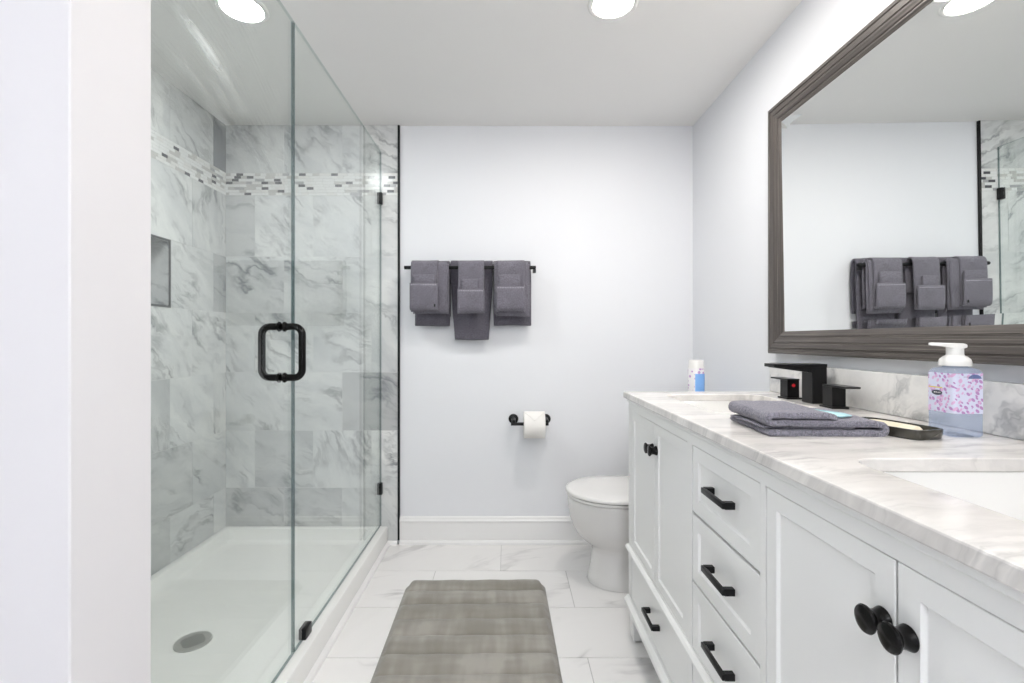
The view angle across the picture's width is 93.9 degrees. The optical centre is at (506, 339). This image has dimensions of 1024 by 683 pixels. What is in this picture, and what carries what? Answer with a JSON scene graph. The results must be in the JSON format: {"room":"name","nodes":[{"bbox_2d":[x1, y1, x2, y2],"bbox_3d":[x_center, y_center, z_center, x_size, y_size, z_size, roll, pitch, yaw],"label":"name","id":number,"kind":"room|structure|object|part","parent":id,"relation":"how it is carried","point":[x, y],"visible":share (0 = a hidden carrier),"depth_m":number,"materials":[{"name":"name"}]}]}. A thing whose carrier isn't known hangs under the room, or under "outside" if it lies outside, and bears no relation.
{"room":"bathroom","nodes":[
{"label":"bathroom","id":0,"kind":"room"},
{"bbox_2d":[0,0,150,682],"bbox_3d":[-1.057,-0.029,0.757,0.874,2.211,0.158,0,0,0],"label":"wall","id":1,"kind":"structure","parent":0,"point":[75,75],"depth_m":0.69,"materials":[{"name":"paint"}]},
{"bbox_2d":[151,68,225,575],"bbox_3d":[-1.543,-0.029,0.516,0.122,2.211,4.033,0,0,0],"label":"wall","id":2,"kind":"structure","parent":0,"point":[188,143],"depth_m":2.20,"materials":[{"name":"white tile"}]},
{"bbox_2d":[151,234,170,307],"bbox_3d":[-1.484,-0.291,1.944,0.008,0.299,0.324,0,0,0],"label":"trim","id":3,"kind":"structure","parent":2,"relation":"attached to","point":[152,235],"depth_m":2.10,"materials":[{"name":"grey metal"}]},
{"bbox_2d":[194,35,305,382],"bbox_3d":[-0.667,-0.008,1.163,0.141,1.966,0.646,0,0,0],"label":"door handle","id":4,"kind":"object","parent":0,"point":[278,326],"depth_m":1.41,"materials":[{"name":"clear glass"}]},
{"bbox_3d":[-0.667,-0.008,1.166,0.010,1.966,0.640,0,0,0],"label":"glass pane","id":5,"kind":"part","parent":4,"relation":"part of","materials":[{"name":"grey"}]},
{"bbox_3d":[-0.667,0.036,1.417,0.141,0.172,0.021,0,0,0],"label":"pull handle","id":6,"kind":"part","parent":4,"relation":"part of","materials":[{"name":"black metal"}]},
{"bbox_2d":[226,125,692,542],"bbox_3d":[-0.260,-0.029,2.577,2.720,2.211,0.112,0,0,0],"label":"wall","id":7,"kind":"structure","parent":0,"point":[603,215],"depth_m":2.53,"materials":[{"name":"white paint"}]},
{"bbox_2d":[389,541,397,544],"bbox_3d":[-0.603,1.067,2.514,0.052,0.019,0.016,0,0,0],"label":"trim","id":8,"kind":"structure","parent":7,"relation":"attached to","point":[390,542],"depth_m":2.51,"materials":[{"name":"white paint"}]},
{"bbox_2d":[398,125,399,539],"bbox_3d":[-0.572,-0.038,2.526,0.011,2.191,0.014,0,0,0],"label":"trim","id":9,"kind":"structure","parent":7,"relation":"attached to","point":[398,125],"depth_m":2.52,"materials":[{"name":"black metal"}]},
{"bbox_2d":[404,266,535,272],"bbox_3d":[-0.188,-0.369,2.479,0.670,0.060,0.108,0,0,0],"label":"towel rack","id":10,"kind":"object","parent":7,"relation":"attached to","point":[405,267],"visible":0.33,"depth_m":2.43,"materials":[{"name":"black metal"}]},
{"bbox_2d":[410,260,438,310],"bbox_3d":[-0.415,-0.276,2.422,0.143,0.259,0.090,0,0,0],"label":"towel","id":11,"kind":"object","parent":10,"relation":"hanging from","point":[423,296],"visible":0.88,"depth_m":2.38,"materials":[{"name":"grey fabric"}]},
{"bbox_2d":[413,274,435,282],"bbox_3d":[-0.413,-0.258,2.395,0.111,0.145,0.013,0,0,0],"label":"washcloth","id":12,"kind":"object","parent":11,"relation":"in","point":[418,278],"visible":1,"depth_m":2.39,"materials":[{"name":"grey fabric"}]},
{"bbox_2d":[411,262,448,313],"bbox_3d":[-0.390,-0.264,2.434,0.191,0.265,0.049,0,0,0],"label":"hand towel","id":13,"kind":"object","parent":10,"relation":"hanging from","point":[443,267],"visible":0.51,"depth_m":2.41,"materials":[{"name":"grey fabric"}]},
{"bbox_2d":[415,260,450,325],"bbox_3d":[-0.388,-0.243,2.496,0.186,0.345,0.052,0,0,0],"label":"bath towel","id":14,"kind":"object","parent":10,"relation":"hanging from","point":[420,319],"visible":0.2,"depth_m":2.47,"materials":[{"name":"grey fabric"}]},
{"bbox_2d":[457,260,484,313],"bbox_3d":[-0.180,-0.269,2.422,0.137,0.274,0.090,0,0,0],"label":"towel","id":15,"kind":"object","parent":10,"relation":"hanging from","point":[468,300],"visible":0.94,"depth_m":2.39,"materials":[{"name":"grey fabric"}]},
{"bbox_2d":[462,279,476,288],"bbox_3d":[-0.186,-0.239,2.395,0.077,0.136,0.014,0,0,0],"label":"washcloth","id":16,"kind":"object","parent":15,"relation":"in","point":[466,283],"visible":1,"depth_m":2.39,"materials":[{"name":"grey fabric"}]},
{"bbox_2d":[450,260,492,339],"bbox_3d":[-0.184,-0.207,2.496,0.221,0.417,0.052,0,0,0],"label":"bath towel","id":17,"kind":"object","parent":10,"relation":"hanging from","point":[467,326],"visible":0.62,"depth_m":2.47,"materials":[{"name":"grey fabric"}]},
{"bbox_2d":[496,260,524,311],"bbox_3d":[0.018,-0.274,2.421,0.147,0.264,0.090,0,0,0],"label":"towel","id":18,"kind":"object","parent":10,"relation":"hanging from","point":[508,298],"visible":0.97,"depth_m":2.38,"materials":[{"name":"grey fabric"}]},
{"bbox_2d":[499,274,519,285],"bbox_3d":[0.013,-0.255,2.395,0.107,0.150,0.013,0,0,0],"label":"washcloth","id":19,"kind":"object","parent":18,"relation":"in","point":[504,279],"visible":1,"depth_m":2.39,"materials":[{"name":"grey fabric"}]},
{"bbox_2d":[493,261,530,325],"bbox_3d":[0.027,-0.244,2.496,0.198,0.342,0.052,0,0,0],"label":"bath towel","id":20,"kind":"object","parent":10,"relation":"hanging from","point":[498,320],"visible":0.23,"depth_m":2.47,"materials":[{"name":"grey fabric"}]},
{"bbox_2d":[494,262,529,316],"bbox_3d":[0.025,-0.258,2.434,0.182,0.278,0.049,0,0,0],"label":"hand towel","id":21,"kind":"object","parent":10,"relation":"hanging from","point":[526,313],"visible":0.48,"depth_m":2.41,"materials":[{"name":"grey fabric"}]},
{"bbox_2d":[399,516,590,544],"bbox_3d":[0.210,1.005,2.522,1.552,0.144,0.022,0,0,0],"label":"baseboard","id":22,"kind":"structure","parent":7,"relation":"attached to","point":[414,530],"depth_m":2.52,"materials":[{"name":"white paint"}]},
{"bbox_2d":[509,414,550,425],"bbox_3d":[0.119,0.417,2.483,0.223,0.052,0.099,0,0,0],"label":"toilet paper holder","id":23,"kind":"object","parent":7,"relation":"attached to","point":[513,418],"visible":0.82,"depth_m":2.46,"materials":[{"name":"black metal"}]},
{"bbox_3d":[0.034,0.417,2.486,0.052,0.052,0.092,0,0,0],"label":"post","id":24,"kind":"part","parent":23,"relation":"part of","materials":[{"name":"black metal"}]},
{"bbox_2d":[523,411,545,437],"bbox_3d":[0.139,0.432,2.442,0.108,0.138,0.136,0,0,0],"label":"toilet paper roll","id":25,"kind":"object","parent":23,"relation":"on","point":[534,426],"visible":0.98,"depth_m":2.38,"materials":[{"name":"white paper"}]},
{"bbox_3d":[0.205,0.417,2.486,0.052,0.052,0.092,0,0,0],"label":"post","id":26,"kind":"part","parent":23,"relation":"part of","materials":[{"name":"black metal"}]},
{"bbox_2d":[151,0,801,125],"bbox_3d":[-0.260,-1.174,0.525,2.720,0.080,4.250,0,0,0],"label":"ceiling","id":27,"kind":"structure","parent":0,"point":[312,62],"depth_m":1.94,"materials":[{"name":"paint"}]},
{"bbox_2d":[213,0,268,24],"bbox_3d":[-0.905,-1.131,1.633,0.168,0.006,0.168,0,0,0],"label":"recessed light","id":28,"kind":"object","parent":27,"relation":"in","point":[251,12],"visible":1,"depth_m":1.64,"materials":[{"name":"white plastic"}]},
{"bbox_2d":[220,0,263,20],"bbox_3d":[-0.905,-1.131,1.633,0.132,0.002,0.132,0,0,0],"label":"diffuser","id":29,"kind":"object","parent":28,"relation":"attached to","point":[237,10],"depth_m":1.64,"materials":[{"name":"white plastic"}]},
{"bbox_2d":[588,0,638,20],"bbox_3d":[0.357,-1.131,1.610,0.168,0.006,0.168,0,0,0],"label":"recessed light","id":30,"kind":"object","parent":27,"relation":"in","point":[607,10],"visible":1,"depth_m":1.63,"materials":[{"name":"white plastic"}]},
{"bbox_2d":[593,0,632,16],"bbox_3d":[0.357,-1.131,1.610,0.132,0.002,0.132,0,0,0],"label":"diffuser","id":31,"kind":"object","parent":30,"relation":"attached to","point":[601,8],"depth_m":1.63,"materials":[{"name":"white plastic"}]},
{"bbox_2d":[312,543,660,682],"bbox_3d":[-0.260,1.117,0.525,2.720,0.080,4.250,0,0,0],"label":"floor","id":32,"kind":"structure","parent":0,"point":[594,642],"depth_m":1.93,"materials":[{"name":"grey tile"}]},
{"bbox_2d":[151,526,387,682],"bbox_3d":[-1.056,1.028,1.679,0.854,0.098,1.685,0,0,0],"label":"shower tray","id":33,"kind":"object","parent":32,"relation":"on","point":[253,588],"visible":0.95,"depth_m":1.91,"materials":[{"name":"white plastic"}]},
{"bbox_2d":[173,631,212,652],"bbox_3d":[-1.088,1.044,1.657,0.116,0.004,0.116,0,0,0],"label":"shower drain","id":34,"kind":"object","parent":33,"relation":"in","point":[194,641],"visible":1,"depth_m":1.65,"materials":[{"name":"silver metal"}]},
{"bbox_2d":[299,192,382,639],"bbox_3d":[-0.667,-0.006,2.006,0.024,1.970,1.028,0,0,0],"label":"shower hinges","id":35,"kind":"object","parent":33,"relation":"on","point":[305,629],"visible":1,"depth_m":1.60,"materials":[{"name":"grey metal"}]},
{"bbox_2d":[303,541,389,682],"bbox_3d":[-0.621,1.067,1.599,0.016,0.019,1.843,0,0,0],"label":"trim","id":36,"kind":"structure","parent":33,"relation":"attached to","point":[309,679],"depth_m":1.80,"materials":[{"name":"white paint"}]},
{"bbox_2d":[370,579,562,682],"bbox_3d":[-0.130,1.062,1.680,0.604,0.028,0.880,0,0,-1],"label":"bath mat","id":37,"kind":"object","parent":32,"relation":"on","point":[489,630],"visible":1,"depth_m":1.70,"materials":[{"name":"grey fabric"}]},
{"bbox_2d":[565,476,628,592],"bbox_3d":[0.624,0.693,2.150,0.720,0.768,0.452,0,0,0],"label":"toilet","id":38,"kind":"object","parent":32,"relation":"on","point":[598,506],"visible":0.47,"depth_m":2.05,"materials":[{"name":"white ceramic"}]},
{"bbox_3d":[0.532,0.667,2.150,0.536,0.023,0.384,0,0,0],"label":"lid","id":39,"kind":"part","parent":38,"relation":"part of","materials":[{"name":"white ceramic"}]},
{"bbox_3d":[0.529,0.688,2.150,0.522,0.013,0.378,0,0,0],"label":"seat","id":40,"kind":"part","parent":38,"relation":"part of","materials":[{"name":"white ceramic"}]},
{"bbox_2d":[624,399,1023,682],"bbox_3d":[0.702,0.644,0.995,0.565,0.865,1.506,0,0,0],"label":"vanity cabinet","id":41,"kind":"object","parent":32,"relation":"on","point":[741,571],"visible":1,"depth_m":0.79,"materials":[{"name":"white paint"}]},
{"bbox_3d":[0.470,1.015,1.720,0.050,0.112,0.055,0,0,0],"label":"leg","id":42,"kind":"part","parent":41,"relation":"part of","materials":[{"name":"white paint"}]},
{"bbox_3d":[0.455,0.495,1.575,0.018,0.484,0.262,0,0,0],"label":"cabinet door","id":43,"kind":"part","parent":41,"relation":"part of","materials":[{"name":"white paint"}]},
{"bbox_3d":[0.447,0.944,0.995,0.036,0.031,1.506,0,0,0],"label":"rail","id":44,"kind":"part","parent":41,"relation":"part of","materials":[{"name":"white paint"}]},
{"bbox_3d":[0.432,0.330,1.460,0.027,0.033,0.033,0,0,0],"label":"knob","id":45,"kind":"part","parent":41,"relation":"part of","materials":[{"name":"black metal"}]},
{"bbox_3d":[0.433,0.842,1.444,0.026,0.014,0.105,0,0,0],"label":"handle","id":46,"kind":"part","parent":41,"relation":"part of","materials":[{"name":"black metal"}]},
{"bbox_3d":[0.432,0.330,1.425,0.027,0.033,0.033,0,0,0],"label":"knob","id":47,"kind":"part","parent":41,"relation":"part of","materials":[{"name":"black metal"}]},
{"bbox_3d":[0.455,0.845,1.444,0.018,0.156,0.524,0,0,0],"label":"drawer","id":48,"kind":"part","parent":41,"relation":"part of","materials":[{"name":"white paint"}]},
{"bbox_3d":[0.455,0.495,1.311,0.018,0.484,0.259,0,0,0],"label":"cabinet door","id":49,"kind":"part","parent":41,"relation":"part of","materials":[{"name":"white paint"}]},
{"bbox_3d":[0.455,0.845,0.995,0.018,0.156,0.306,0,0,0],"label":"drawer","id":50,"kind":"part","parent":41,"relation":"part of","materials":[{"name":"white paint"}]},
{"bbox_3d":[0.433,0.660,0.985,0.026,0.014,0.105,0,0,0],"label":"handle","id":51,"kind":"part","parent":41,"relation":"part of","materials":[{"name":"black metal"}]},
{"bbox_3d":[0.433,0.494,0.985,0.026,0.014,0.105,0,0,0],"label":"handle","id":52,"kind":"part","parent":41,"relation":"part of","materials":[{"name":"black metal"}]},
{"bbox_3d":[0.433,0.325,0.985,0.026,0.014,0.105,0,0,0],"label":"handle","id":53,"kind":"part","parent":41,"relation":"part of","materials":[{"name":"black metal"}]},
{"bbox_3d":[0.455,0.659,0.995,0.018,0.157,0.306,0,0,0],"label":"drawer","id":54,"kind":"part","parent":41,"relation":"part of","materials":[{"name":"white paint"}]},
{"bbox_3d":[0.455,0.495,0.995,0.018,0.157,0.306,0,0,0],"label":"drawer","id":55,"kind":"part","parent":41,"relation":"part of","materials":[{"name":"white paint"}]},
{"bbox_3d":[0.455,0.331,0.995,0.018,0.157,0.306,0,0,0],"label":"drawer","id":56,"kind":"part","parent":41,"relation":"part of","materials":[{"name":"white paint"}]},
{"bbox_2d":[623,391,1023,593],"bbox_3d":[0.706,0.200,0.988,0.556,0.022,1.544,0,0,0],"label":"countertop","id":57,"kind":"structure","parent":41,"relation":"on","point":[849,471],"depth_m":0.76,"materials":[{"name":"stone"}]},
{"bbox_2d":[688,360,704,390],"bbox_3d":[0.851,0.198,2.150,0.071,0.220,0.071,0,0,0],"label":"can","id":58,"kind":"object","parent":57,"relation":"on","point":[696,370],"visible":0.76,"depth_m":2.12,"materials":[{"name":"white plastic"}]},
{"bbox_2d":[682,401,736,413],"bbox_3d":[0.704,0.285,1.442,0.370,0.146,0.476,0,0,0],"label":"sink basin","id":59,"kind":"object","parent":57,"relation":"in","point":[713,406],"visible":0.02,"depth_m":1.66,"materials":[{"name":"white ceramic"}]},
{"bbox_2d":[728,400,889,436],"bbox_3d":[0.632,0.165,1.023,0.245,0.051,0.187,0,0,2],"label":"folded towel","id":60,"kind":"object","parent":57,"relation":"on","point":[769,418],"visible":0.98,"depth_m":0.94,"materials":[{"name":"grey fabric"}]},
{"bbox_2d":[815,409,851,417],"bbox_3d":[0.672,0.154,1.035,0.038,0.007,0.122,0,0,-24],"label":"packet","id":61,"kind":"object","parent":60,"relation":"on","point":[839,414],"visible":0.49,"depth_m":0.99,"materials":[{"name":"teal plastic"}]},
{"bbox_2d":[764,363,860,408],"bbox_3d":[0.869,0.130,1.441,0.158,0.118,0.360,0,0,0],"label":"faucet","id":62,"kind":"object","parent":57,"relation":"on","point":[815,388],"visible":1,"depth_m":1.42,"materials":[{"name":"black metal"}]},
{"bbox_3d":[0.914,0.127,1.573,0.040,0.005,0.096,0,0,0],"label":"lever","id":63,"kind":"part","parent":62,"relation":"part of","materials":[{"name":"black metal"}]},
{"bbox_3d":[0.914,0.159,1.546,0.048,0.060,0.054,0,0,0],"label":"handle","id":64,"kind":"part","parent":62,"relation":"part of","materials":[{"name":"black metal"}]},
{"bbox_3d":[0.869,0.130,1.441,0.158,0.118,0.056,0,0,0],"label":"spout","id":65,"kind":"part","parent":62,"relation":"part of","materials":[{"name":"black metal"}]},
{"bbox_3d":[0.914,0.159,1.336,0.048,0.060,0.054,0,0,0],"label":"handle","id":66,"kind":"part","parent":62,"relation":"part of","materials":[{"name":"black metal"}]},
{"bbox_3d":[0.914,0.127,1.309,0.040,0.005,0.096,0,0,0],"label":"lever","id":67,"kind":"part","parent":62,"relation":"part of","materials":[{"name":"black metal"}]},
{"bbox_2d":[863,417,943,439],"bbox_3d":[0.784,0.179,0.977,0.082,0.020,0.160,0,0,-14],"label":"soap tray","id":68,"kind":"object","parent":57,"relation":"on","point":[928,432],"visible":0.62,"depth_m":0.91,"materials":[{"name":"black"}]},
{"bbox_2d":[870,419,922,429],"bbox_3d":[0.784,0.175,0.977,0.051,0.014,0.108,0,0,-14],"label":"soap bar","id":69,"kind":"object","parent":68,"relation":"in","point":[889,423],"visible":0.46,"depth_m":0.95,"materials":[{"name":"beige"}]},
{"bbox_2d":[885,472,1023,520],"bbox_3d":[0.704,0.285,0.547,0.370,0.146,0.476,0,0,0],"label":"sink basin","id":70,"kind":"object","parent":57,"relation":"in","point":[1001,492],"visible":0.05,"depth_m":0.76,"materials":[{"name":"white ceramic"}]},
{"bbox_2d":[928,342,982,413],"bbox_3d":[0.891,0.097,0.955,0.068,0.184,0.061,0,0,0],"label":"soap bottle","id":71,"kind":"object","parent":57,"relation":"on","point":[952,393],"visible":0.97,"depth_m":0.93,"materials":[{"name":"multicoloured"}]},
{"bbox_3d":[0.455,0.495,0.685,0.018,0.484,0.272,0,0,0],"label":"cabinet door","id":72,"kind":"part","parent":41,"relation":"part of","materials":[{"name":"white paint"}]},
{"bbox_3d":[0.432,0.330,0.566,0.027,0.033,0.033,0,0,0],"label":"knob","id":73,"kind":"part","parent":41,"relation":"part of","materials":[{"name":"black metal"}]},
{"bbox_3d":[0.432,0.330,0.529,0.027,0.033,0.033,0,0,0],"label":"knob","id":74,"kind":"part","parent":41,"relation":"part of","materials":[{"name":"black metal"}]},
{"bbox_3d":[0.455,0.495,0.415,0.018,0.484,0.262,0,0,0],"label":"cabinet door","id":75,"kind":"part","parent":41,"relation":"part of","materials":[{"name":"white paint"}]},
{"bbox_2d":[693,0,1023,390],"bbox_3d":[1.036,-0.029,0.516,0.100,2.211,4.033,0,0,0],"label":"wall","id":76,"kind":"structure","parent":0,"point":[730,139],"depth_m":1.96,"materials":[{"name":"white paint"}]},
{"bbox_2d":[768,0,1023,365],"bbox_3d":[0.968,-0.395,0.989,0.035,0.885,1.517,0,0,0],"label":"wall mirror","id":77,"kind":"object","parent":76,"relation":"attached to","point":[896,165],"visible":0.98,"depth_m":1.15,"materials":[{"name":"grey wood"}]},
{"bbox_2d":[770,367,1023,440],"bbox_3d":[0.975,0.136,0.988,0.018,0.106,1.544,0,0,0],"label":"backsplash","id":78,"kind":"structure","parent":76,"relation":"attached to","point":[897,394],"depth_m":1.13,"materials":[{"name":"stone"}]}
]}

